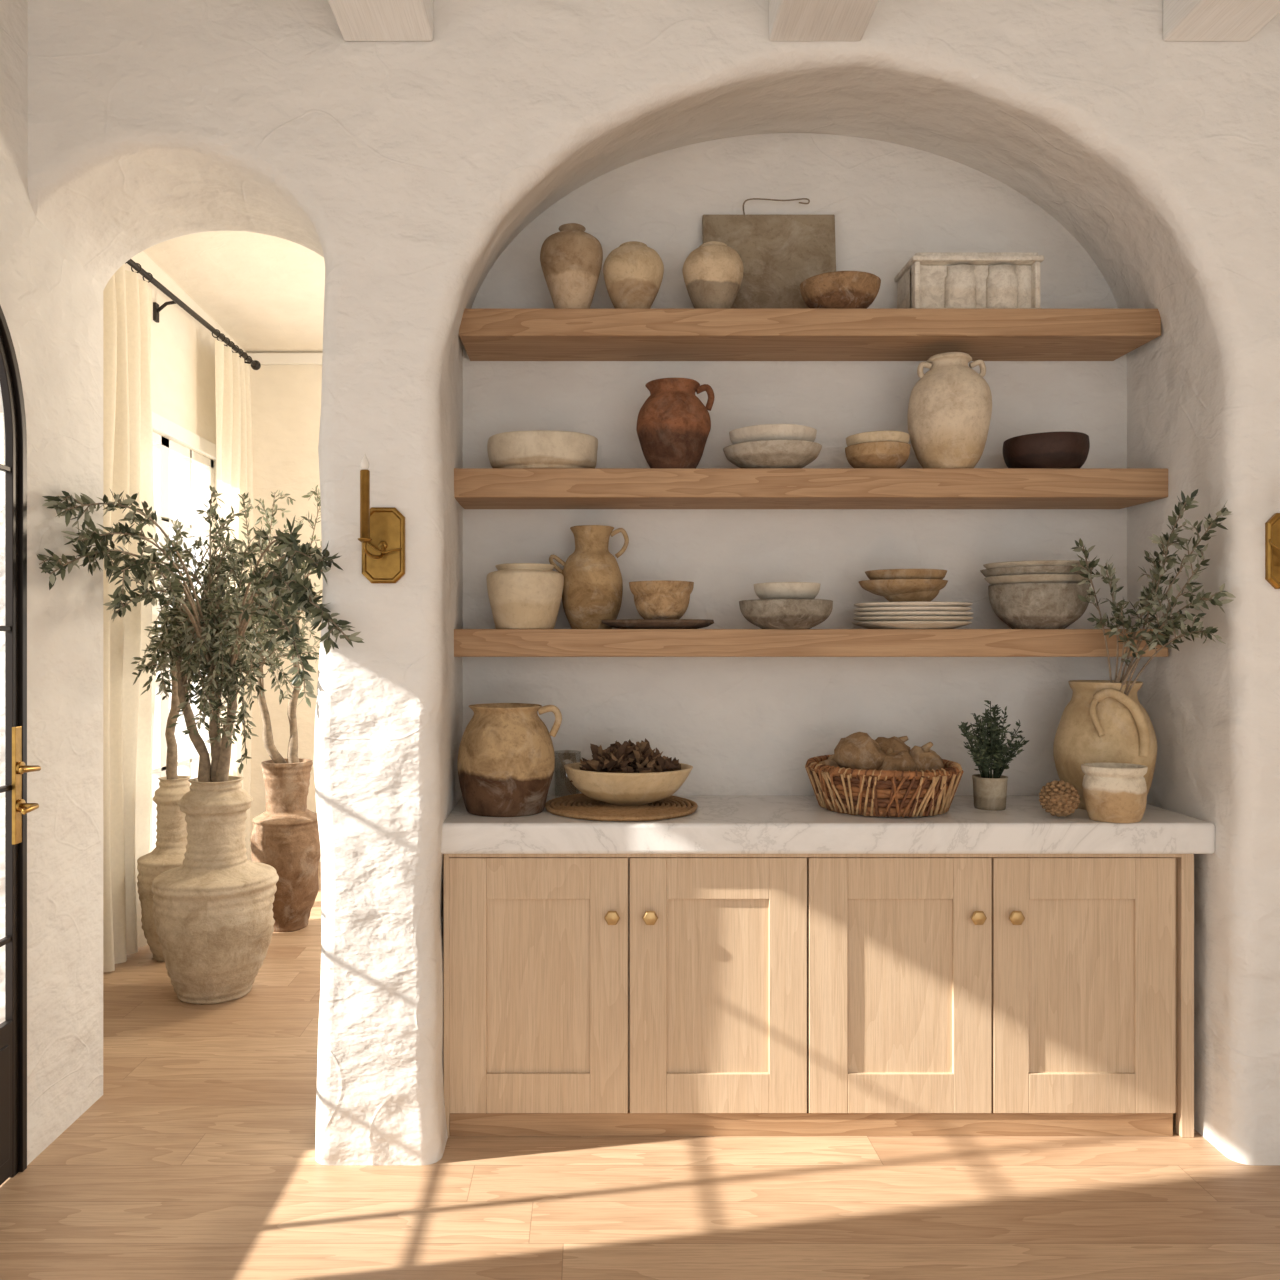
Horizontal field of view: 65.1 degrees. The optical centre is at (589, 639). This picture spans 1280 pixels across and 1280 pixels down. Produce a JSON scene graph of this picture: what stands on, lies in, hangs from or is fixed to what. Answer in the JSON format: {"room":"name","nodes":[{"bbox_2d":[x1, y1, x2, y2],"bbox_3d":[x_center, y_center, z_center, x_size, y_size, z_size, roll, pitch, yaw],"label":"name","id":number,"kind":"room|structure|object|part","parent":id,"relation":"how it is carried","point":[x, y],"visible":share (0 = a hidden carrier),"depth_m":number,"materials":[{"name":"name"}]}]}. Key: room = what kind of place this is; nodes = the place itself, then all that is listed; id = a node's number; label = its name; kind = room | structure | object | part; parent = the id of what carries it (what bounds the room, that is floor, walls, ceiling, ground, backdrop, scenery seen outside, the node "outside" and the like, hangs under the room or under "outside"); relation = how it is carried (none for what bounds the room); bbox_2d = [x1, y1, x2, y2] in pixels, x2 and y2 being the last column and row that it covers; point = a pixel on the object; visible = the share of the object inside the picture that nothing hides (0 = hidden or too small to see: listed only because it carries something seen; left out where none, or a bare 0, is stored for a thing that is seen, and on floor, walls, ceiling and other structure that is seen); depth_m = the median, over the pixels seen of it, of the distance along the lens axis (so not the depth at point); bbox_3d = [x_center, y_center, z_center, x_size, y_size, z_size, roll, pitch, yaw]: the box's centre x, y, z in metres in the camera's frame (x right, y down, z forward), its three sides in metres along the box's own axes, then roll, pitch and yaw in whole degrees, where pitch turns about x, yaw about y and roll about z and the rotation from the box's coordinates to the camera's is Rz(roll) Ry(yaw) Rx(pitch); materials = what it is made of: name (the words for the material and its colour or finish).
{"room":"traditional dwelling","nodes":[
{"label":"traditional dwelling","id":0,"kind":"room"},
{"bbox_2d":[0,0,102,1164],"bbox_3d":[-1.620,-0.280,0.413,0.200,3.400,5.420,0,0,0],"label":"wall","id":1,"kind":"structure","parent":0,"point":[52,307],"depth_m":2.84,"materials":[{"name":"paint"}]},
{"bbox_2d":[0,305,26,1184],"bbox_3d":[-1.532,0.225,2.347,0.036,2.390,0.688,0,0,0],"label":"door","id":2,"kind":"structure","parent":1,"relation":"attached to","point":[13,1031],"depth_m":2.64,"materials":[{"name":"black metal"}]},
{"bbox_2d":[12,726,40,844],"bbox_3d":[-1.490,0.385,2.621,0.073,0.310,0.108,0,0,0],"label":"handle","id":3,"kind":"object","parent":2,"relation":"attached to","point":[19,806],"visible":1,"depth_m":2.64,"materials":[{"name":"gold metal"}]},
{"bbox_2d":[125,251,245,777],"bbox_3d":[-2.260,-0.330,4.828,0.120,3.500,3.350,0,0,0],"label":"wall","id":4,"kind":"structure","parent":0,"point":[182,363],"depth_m":5.41,"materials":[{"name":"paint"}]},
{"bbox_2d":[152,411,215,848],"bbox_3d":[-2.230,0.140,5.228,0.100,2.560,1.510,0,0,0],"label":"window","id":5,"kind":"structure","parent":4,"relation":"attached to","point":[162,446],"depth_m":5.37,"materials":[{"name":"white glass"}]},
{"bbox_2d":[125,259,260,369],"bbox_3d":[-2.128,-1.675,5.003,0.156,0.130,2.500,0,0,0],"label":"curtain rod","id":6,"kind":"object","parent":4,"relation":"attached to","point":[255,364],"visible":0.54,"depth_m":5.07,"materials":[{"name":"metal"}]},
{"bbox_2d":[103,263,157,971],"bbox_3d":[-2.070,-0.125,4.293,0.094,3.070,0.901,0,0,0],"label":"curtain","id":7,"kind":"object","parent":6,"relation":"hanging from","point":[128,715],"visible":0.45,"depth_m":4.39,"materials":[{"name":"fabric"}]},
{"bbox_2d":[215,340,253,860],"bbox_3d":[-2.070,-0.125,5.818,0.094,3.070,0.584,0,0,0],"label":"curtain","id":8,"kind":"object","parent":6,"relation":"hanging from","point":[234,463],"visible":0.38,"depth_m":5.78,"materials":[{"name":"fabric"}]},
{"bbox_2d":[144,231,324,351],"bbox_3d":[0.550,-1.970,4.813,5.700,0.260,3.380,0,0,0],"label":"ceiling","id":9,"kind":"structure","parent":0,"point":[266,292],"depth_m":5.32,"materials":[{"name":"beige paint"}]},
{"bbox_2d":[246,352,322,835],"bbox_3d":[0.540,-0.330,6.463,5.720,3.500,0.120,0,0,0],"label":"wall","id":10,"kind":"structure","parent":0,"point":[285,399],"depth_m":6.40,"materials":[{"name":"paint"}]},
{"bbox_2d":[246,353,321,364],"bbox_3d":[0.552,-1.795,6.387,5.495,0.070,0.028,0,0,0],"label":"crown molding","id":11,"kind":"structure","parent":10,"relation":"attached to","point":[263,358],"depth_m":6.37,"materials":[{"name":"white paint"}]},
{"bbox_2d":[328,0,432,40],"bbox_3d":[-0.544,-1.763,0.213,0.243,0.295,4.980,0,0,0],"label":"ceiling beam","id":12,"kind":"structure","parent":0,"point":[357,20],"depth_m":2.61,"materials":[{"name":"beige wood"}]},
{"bbox_2d":[0,862,1279,1279],"bbox_3d":[0.600,1.470,2.128,5.900,0.100,8.850,0,0,0],"label":"floor","id":13,"kind":"structure","parent":0,"point":[195,1159],"depth_m":2.54,"materials":[{"name":"brown wood"}]},
{"bbox_2d":[137,517,225,961],"bbox_3d":[-1.803,0.447,4.435,0.405,1.947,0.580,0,0,-15],"label":"tree","id":14,"kind":"object","parent":13,"relation":"on","point":[169,851],"visible":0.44,"depth_m":4.43,"materials":[{"name":"green plant"}]},
{"bbox_3d":[-1.870,1.020,4.504,0.314,0.800,0.313,0,0,0],"label":"pot","id":15,"kind":"part","parent":14,"relation":"part of","materials":[{"name":"ceramic"}]},
{"bbox_2d":[37,485,363,1003],"bbox_3d":[-1.292,0.406,3.350,0.884,2.029,1.981,0,0,-18],"label":"tree","id":16,"kind":"object","parent":13,"relation":"on","point":[214,921],"visible":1,"depth_m":3.83,"materials":[{"name":"green plant"}]},
{"bbox_3d":[-1.504,0.990,4.026,0.480,0.860,0.470,0,0,0],"label":"pot","id":17,"kind":"part","parent":16,"relation":"part of","materials":[{"name":"ceramic"}]},
{"bbox_2d":[206,485,321,931],"bbox_3d":[-1.455,0.334,4.858,0.692,2.171,0.691,0,0,35],"label":"tree","id":18,"kind":"object","parent":13,"relation":"on","point":[285,837],"visible":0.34,"depth_m":4.85,"materials":[{"name":"green plant"}]},
{"bbox_3d":[-1.499,1.010,4.954,0.344,0.820,0.338,0,0,0],"label":"pot","id":19,"kind":"part","parent":18,"relation":"part of","materials":[{"name":"brown ceramic"}]},
{"bbox_2d":[444,854,1193,1136],"bbox_3d":[0.653,1.012,3.071,2.142,0.815,0.504,0,0,0],"label":"base cabinet","id":20,"kind":"object","parent":13,"relation":"on","point":[585,994],"visible":0.96,"depth_m":2.85,"materials":[{"name":"brown wood"}]},
{"bbox_3d":[-0.147,0.987,2.865,0.510,0.729,0.025,0,0,0],"label":"door","id":21,"kind":"part","parent":20,"relation":"part of","materials":[{"name":"brown wood"}]},
{"bbox_3d":[0.062,0.786,2.836,0.045,0.039,0.034,0,0,0],"label":"knob","id":22,"kind":"part","parent":20,"relation":"part of","materials":[{"name":"gold metal"}]},
{"bbox_3d":[0.171,0.786,2.836,0.045,0.039,0.034,0,0,0],"label":"knob","id":23,"kind":"part","parent":20,"relation":"part of","materials":[{"name":"gold metal"}]},
{"bbox_3d":[0.366,0.987,2.865,0.506,0.729,0.025,0,0,0],"label":"door","id":24,"kind":"part","parent":20,"relation":"part of","materials":[{"name":"brown wood"}]},
{"bbox_2d":[441,796,1214,853],"bbox_3d":[0.666,0.560,3.071,2.197,0.088,0.517,0,0,0],"label":"countertop","id":25,"kind":"structure","parent":20,"relation":"on","point":[719,824],"depth_m":2.81,"materials":[{"name":"white stone"}]},
{"bbox_2d":[457,703,561,816],"bbox_3d":[-0.256,0.355,3.021,0.295,0.321,0.294,0,0,42],"label":"jug","id":26,"kind":"object","parent":25,"relation":"on","point":[506,760],"visible":1,"depth_m":2.91,"materials":[{"name":"beige ceramic"}]},
{"bbox_2d":[545,793,697,820],"bbox_3d":[0.096,0.507,3.064,0.468,0.016,0.468,0,0,0],"label":"woven placemat","id":27,"kind":"object","parent":25,"relation":"on","point":[577,806],"visible":0.72,"depth_m":2.96,"materials":[{"name":"wicker"}]},
{"bbox_2d":[564,738,692,805],"bbox_3d":[0.117,0.400,3.064,0.396,0.198,0.324,0,0,0],"label":"bowl","id":28,"kind":"object","parent":27,"relation":"on","point":[628,773],"visible":1,"depth_m":2.98,"materials":[{"name":"beige ceramic"}]},
{"bbox_2d":[805,732,963,816],"bbox_3d":[0.899,0.396,3.073,0.465,0.240,0.467,0,0,-4],"label":"basket","id":29,"kind":"object","parent":25,"relation":"on","point":[865,776],"visible":1,"depth_m":2.94,"materials":[{"name":"brown wicker"}]},
{"bbox_2d":[958,700,1028,810],"bbox_3d":[1.234,0.350,3.074,0.222,0.331,0.174,0,0,0],"label":"potted herb","id":30,"kind":"object","parent":25,"relation":"on","point":[989,790],"visible":1,"depth_m":3.04,"materials":[{"name":"green plant"}]},
{"bbox_2d":[972,774,1007,810],"bbox_3d":[1.227,0.467,3.068,0.104,0.098,0.104,0,0,0],"label":"pot","id":31,"kind":"object","parent":30,"relation":"attached to","point":[989,790],"depth_m":3.03,"materials":[{"name":"beige ceramic"}]},
{"bbox_2d":[1039,780,1079,816],"bbox_3d":[1.363,0.460,2.903,0.109,0.105,0.110,0,0,0],"label":"pine cone","id":32,"kind":"object","parent":25,"relation":"on","point":[1060,798],"visible":1,"depth_m":2.87,"materials":[{"name":"brown plant"}]},
{"bbox_2d":[1053,680,1156,809],"bbox_3d":[1.583,0.322,3.069,0.294,0.389,0.299,0,0,0],"label":"pitcher","id":33,"kind":"object","parent":25,"relation":"on","point":[1100,723],"visible":0.77,"depth_m":2.98,"materials":[{"name":"beige ceramic"}]},
{"bbox_2d":[1070,489,1235,695],"bbox_3d":[1.607,-0.072,2.827,0.252,0.687,0.423,0,0,-34],"label":"branches","id":34,"kind":"object","parent":33,"relation":"in","point":[1166,624],"visible":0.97,"depth_m":2.81,"materials":[{"name":"green plant"}]},
{"bbox_2d":[1081,763,1147,822],"bbox_3d":[1.502,0.438,2.865,0.179,0.156,0.140,0,0,0],"label":"ceramic cup","id":35,"kind":"object","parent":25,"relation":"on","point":[1112,792],"visible":1,"depth_m":2.81,"materials":[{"name":"beige ceramic"}]},
{"bbox_3d":[0.886,0.987,2.865,0.521,0.729,0.025,0,0,0],"label":"door","id":36,"kind":"part","parent":20,"relation":"part of","materials":[{"name":"brown wood"}]},
{"bbox_3d":[1.099,0.786,2.836,0.045,0.039,0.034,0,0,0],"label":"knob","id":37,"kind":"part","parent":20,"relation":"part of","materials":[{"name":"gold metal"}]},
{"bbox_3d":[1.207,0.786,2.836,0.045,0.039,0.034,0,0,0],"label":"knob","id":38,"kind":"part","parent":20,"relation":"part of","materials":[{"name":"gold metal"}]},
{"bbox_3d":[1.411,0.987,2.865,0.518,0.729,0.025,0,0,0],"label":"door","id":39,"kind":"part","parent":20,"relation":"part of","materials":[{"name":"brown wood"}]},
{"bbox_2d":[28,0,1279,1164],"bbox_3d":[0.550,-0.280,3.063,5.700,3.400,0.720,0,0,0],"label":"wall","id":40,"kind":"structure","parent":0,"point":[429,180],"depth_m":2.74,"materials":[{"name":"paint"}]},
{"bbox_2d":[358,454,404,582],"bbox_3d":[-0.557,-0.320,2.646,0.116,0.334,0.114,0,0,0],"label":"wall sconce","id":41,"kind":"object","parent":40,"relation":"attached to","point":[382,529],"visible":1,"depth_m":2.69,"materials":[{"name":"gold metal"}]},
{"bbox_3d":[-0.587,-0.465,2.608,0.022,0.044,0.022,0,0,0],"label":"bulb","id":42,"kind":"part","parent":41,"relation":"part of","materials":[{"name":"white glass"}]},
{"bbox_3d":[-0.560,-0.329,2.643,0.111,0.228,0.108,0,0,0],"label":"candle arm","id":43,"kind":"part","parent":41,"relation":"part of","materials":[{"name":"gold metal"}]},
{"bbox_2d":[459,309,1160,360],"bbox_3d":[0.671,-0.970,3.189,2.143,0.084,0.281,0,0,0],"label":"floating shelf","id":44,"kind":"object","parent":40,"relation":"attached to","point":[485,334],"visible":0.89,"depth_m":3.05,"materials":[{"name":"brown wood"}]},
{"bbox_2d":[540,223,602,308],"bbox_3d":[-0.058,-1.151,3.133,0.197,0.278,0.196,0,0,0],"label":"jar","id":45,"kind":"object","parent":44,"relation":"on","point":[571,258],"visible":0.9,"depth_m":3.07,"materials":[{"name":"beige ceramic"}]},
{"bbox_2d":[603,241,663,308],"bbox_3d":[0.136,-1.123,3.134,0.190,0.222,0.190,0,0,0],"label":"clay pot","id":46,"kind":"object","parent":44,"relation":"on","point":[633,272],"visible":0.84,"depth_m":3.07,"materials":[{"name":"beige ceramic"}]},
{"bbox_2d":[683,241,743,308],"bbox_3d":[0.385,-1.123,3.136,0.191,0.222,0.189,0,0,0],"label":"clay pot","id":47,"kind":"object","parent":44,"relation":"on","point":[713,271],"visible":0.84,"depth_m":3.07,"materials":[{"name":"beige ceramic"}]},
{"bbox_2d":[702,198,835,308],"bbox_3d":[0.590,-1.235,3.288,0.436,0.449,0.059,0,0,0],"label":"cutting board","id":48,"kind":"object","parent":44,"relation":"on","point":[777,253],"visible":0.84,"depth_m":3.29,"materials":[{"name":"stone"}]},
{"bbox_2d":[800,271,880,308],"bbox_3d":[0.777,-1.060,3.106,0.246,0.095,0.220,0,0,0],"label":"stoneware bowl","id":49,"kind":"object","parent":44,"relation":"on","point":[836,289],"visible":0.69,"depth_m":3.03,"materials":[{"name":"brown ceramic"}]},
{"bbox_2d":[894,253,1043,308],"bbox_3d":[1.200,-1.107,3.183,0.406,0.190,0.195,0,0,0],"label":"box","id":50,"kind":"object","parent":44,"relation":"on","point":[927,280],"visible":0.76,"depth_m":3.10,"materials":[{"name":"paint"}]},
{"bbox_2d":[945,264,975,307],"bbox_3d":[1.155,-1.094,3.117,0.096,0.136,0.053,0,0,0],"label":"panel","id":51,"kind":"object","parent":50,"relation":"on","point":[960,279],"depth_m":3.10,"materials":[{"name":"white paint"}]},
{"bbox_2d":[986,264,1017,307],"bbox_3d":[1.285,-1.094,3.117,0.096,0.136,0.053,0,0,0],"label":"panel","id":52,"kind":"object","parent":50,"relation":"on","point":[1001,279],"depth_m":3.10,"materials":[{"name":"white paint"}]},
{"bbox_2d":[454,468,1167,508],"bbox_3d":[0.672,-0.479,3.189,2.185,0.089,0.281,0,0,0],"label":"floating shelf","id":53,"kind":"object","parent":40,"relation":"attached to","point":[474,488],"visible":0.9,"depth_m":3.05,"materials":[{"name":"brown wood"}]},
{"bbox_2d":[487,430,597,467],"bbox_3d":[-0.149,-0.580,3.165,0.350,0.112,0.273,0,0,0],"label":"shallow dish","id":54,"kind":"object","parent":53,"relation":"on","point":[536,448],"visible":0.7,"depth_m":3.05,"materials":[{"name":"beige ceramic"}]},
{"bbox_2d":[636,378,714,467],"bbox_3d":[0.267,-0.661,3.126,0.244,0.275,0.235,0,0,0],"label":"terracotta jug","id":55,"kind":"object","parent":53,"relation":"on","point":[673,428],"visible":0.95,"depth_m":3.04,"materials":[{"name":"brown ceramic"}]},
{"bbox_2d":[723,424,821,467],"bbox_3d":[0.570,-0.587,3.125,0.305,0.127,0.267,0,0,0],"label":"bowls","id":56,"kind":"object","parent":53,"relation":"on","point":[763,445],"visible":0.84,"depth_m":3.03,"materials":[{"name":"beige ceramic"}]},
{"bbox_2d":[845,431,910,467],"bbox_3d":[0.898,-0.579,3.124,0.197,0.110,0.197,0,0,0],"label":"bowls","id":57,"kind":"object","parent":53,"relation":"on","point":[873,449],"visible":0.81,"depth_m":3.05,"materials":[{"name":"beige ceramic"}]},
{"bbox_2d":[907,352,991,467],"bbox_3d":[1.122,-0.704,3.127,0.250,0.359,0.253,0,0,0],"label":"jar","id":58,"kind":"object","parent":53,"relation":"on","point":[950,405],"visible":0.98,"depth_m":3.04,"materials":[{"name":"beige ceramic"}]},
{"bbox_2d":[1003,432,1089,467],"bbox_3d":[1.425,-0.576,3.123,0.250,0.103,0.244,0,0,0],"label":"bowl","id":59,"kind":"object","parent":53,"relation":"on","point":[1045,449],"visible":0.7,"depth_m":3.03,"materials":[{"name":"brown ceramic"}]},
{"bbox_2d":[454,629,1167,656],"bbox_3d":[0.672,0.009,3.189,2.185,0.085,0.281,0,0,0],"label":"floating shelf","id":60,"kind":"object","parent":40,"relation":"attached to","point":[467,642],"visible":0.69,"depth_m":3.05,"materials":[{"name":"brown wood"}]},
{"bbox_2d":[487,563,563,628],"bbox_3d":[-0.204,-0.134,3.144,0.243,0.201,0.246,0,0,0],"label":"crock","id":61,"kind":"object","parent":60,"relation":"on","point":[521,595],"visible":0.98,"depth_m":3.05,"materials":[{"name":"beige ceramic"}]},
{"bbox_2d":[549,525,628,628],"bbox_3d":[0.005,-0.198,3.214,0.204,0.328,0.200,0,0,45],"label":"pitcher","id":62,"kind":"object","parent":60,"relation":"on","point":[593,583],"visible":0.91,"depth_m":3.15,"materials":[{"name":"brown ceramic"}]},
{"bbox_2d":[602,580,713,628],"bbox_3d":[0.213,-0.107,3.134,0.355,0.147,0.207,0,0,0],"label":"plate","id":63,"kind":"object","parent":60,"relation":"on","point":[661,604],"visible":0.98,"depth_m":3.06,"materials":[{"name":"beige ceramic"}]},
{"bbox_3d":[0.213,-0.049,3.135,0.355,0.030,0.180,0,0,0],"label":"platter","id":64,"kind":"part","parent":63,"relation":"part of","materials":[{"name":"ceramic"}]},
{"bbox_2d":[739,582,832,628],"bbox_3d":[0.607,-0.104,3.103,0.286,0.141,0.284,0,0,0],"label":"bowls","id":65,"kind":"object","parent":60,"relation":"on","point":[780,605],"visible":0.94,"depth_m":3.01,"materials":[{"name":"grey ceramic"}]},
{"bbox_2d":[852,569,973,628],"bbox_3d":[1.018,-0.126,3.154,0.374,0.184,0.300,0,0,0],"label":"bowls","id":66,"kind":"object","parent":60,"relation":"on","point":[909,593],"visible":0.99,"depth_m":3.06,"materials":[{"name":"beige ceramic"}]},
{"bbox_2d":[980,560,1093,628],"bbox_3d":[1.401,-0.136,3.134,0.326,0.206,0.291,0,0,0],"label":"bowls","id":67,"kind":"object","parent":60,"relation":"on","point":[1035,594],"visible":0.88,"depth_m":3.03,"materials":[{"name":"grey ceramic"}]},
{"bbox_2d":[1265,513,1279,588],"bbox_3d":[1.883,-0.305,2.646,0.116,0.334,0.114,0,0,0],"label":"wall sconce","id":68,"kind":"object","parent":40,"relation":"attached to","point":[1272,526],"visible":1,"depth_m":2.69,"materials":[{"name":"gold metal"}]},
{"bbox_3d":[1.880,-0.314,2.643,0.111,0.228,0.108,0,0,0],"label":"candle arm","id":69,"kind":"part","parent":68,"relation":"part of","materials":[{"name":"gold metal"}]},
{"bbox_2d":[769,0,878,40],"bbox_3d":[0.607,-1.763,0.213,0.251,0.295,4.980,0,0,0],"label":"ceiling beam","id":70,"kind":"structure","parent":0,"point":[789,20],"depth_m":2.61,"materials":[{"name":"beige wood"}]},
{"bbox_2d":[1163,0,1279,40],"bbox_3d":[1.662,-1.763,0.213,0.235,0.295,4.980,0,0,0],"label":"ceiling beam","id":71,"kind":"structure","parent":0,"point":[1183,20],"depth_m":2.62,"materials":[{"name":"beige wood"}]}
]}

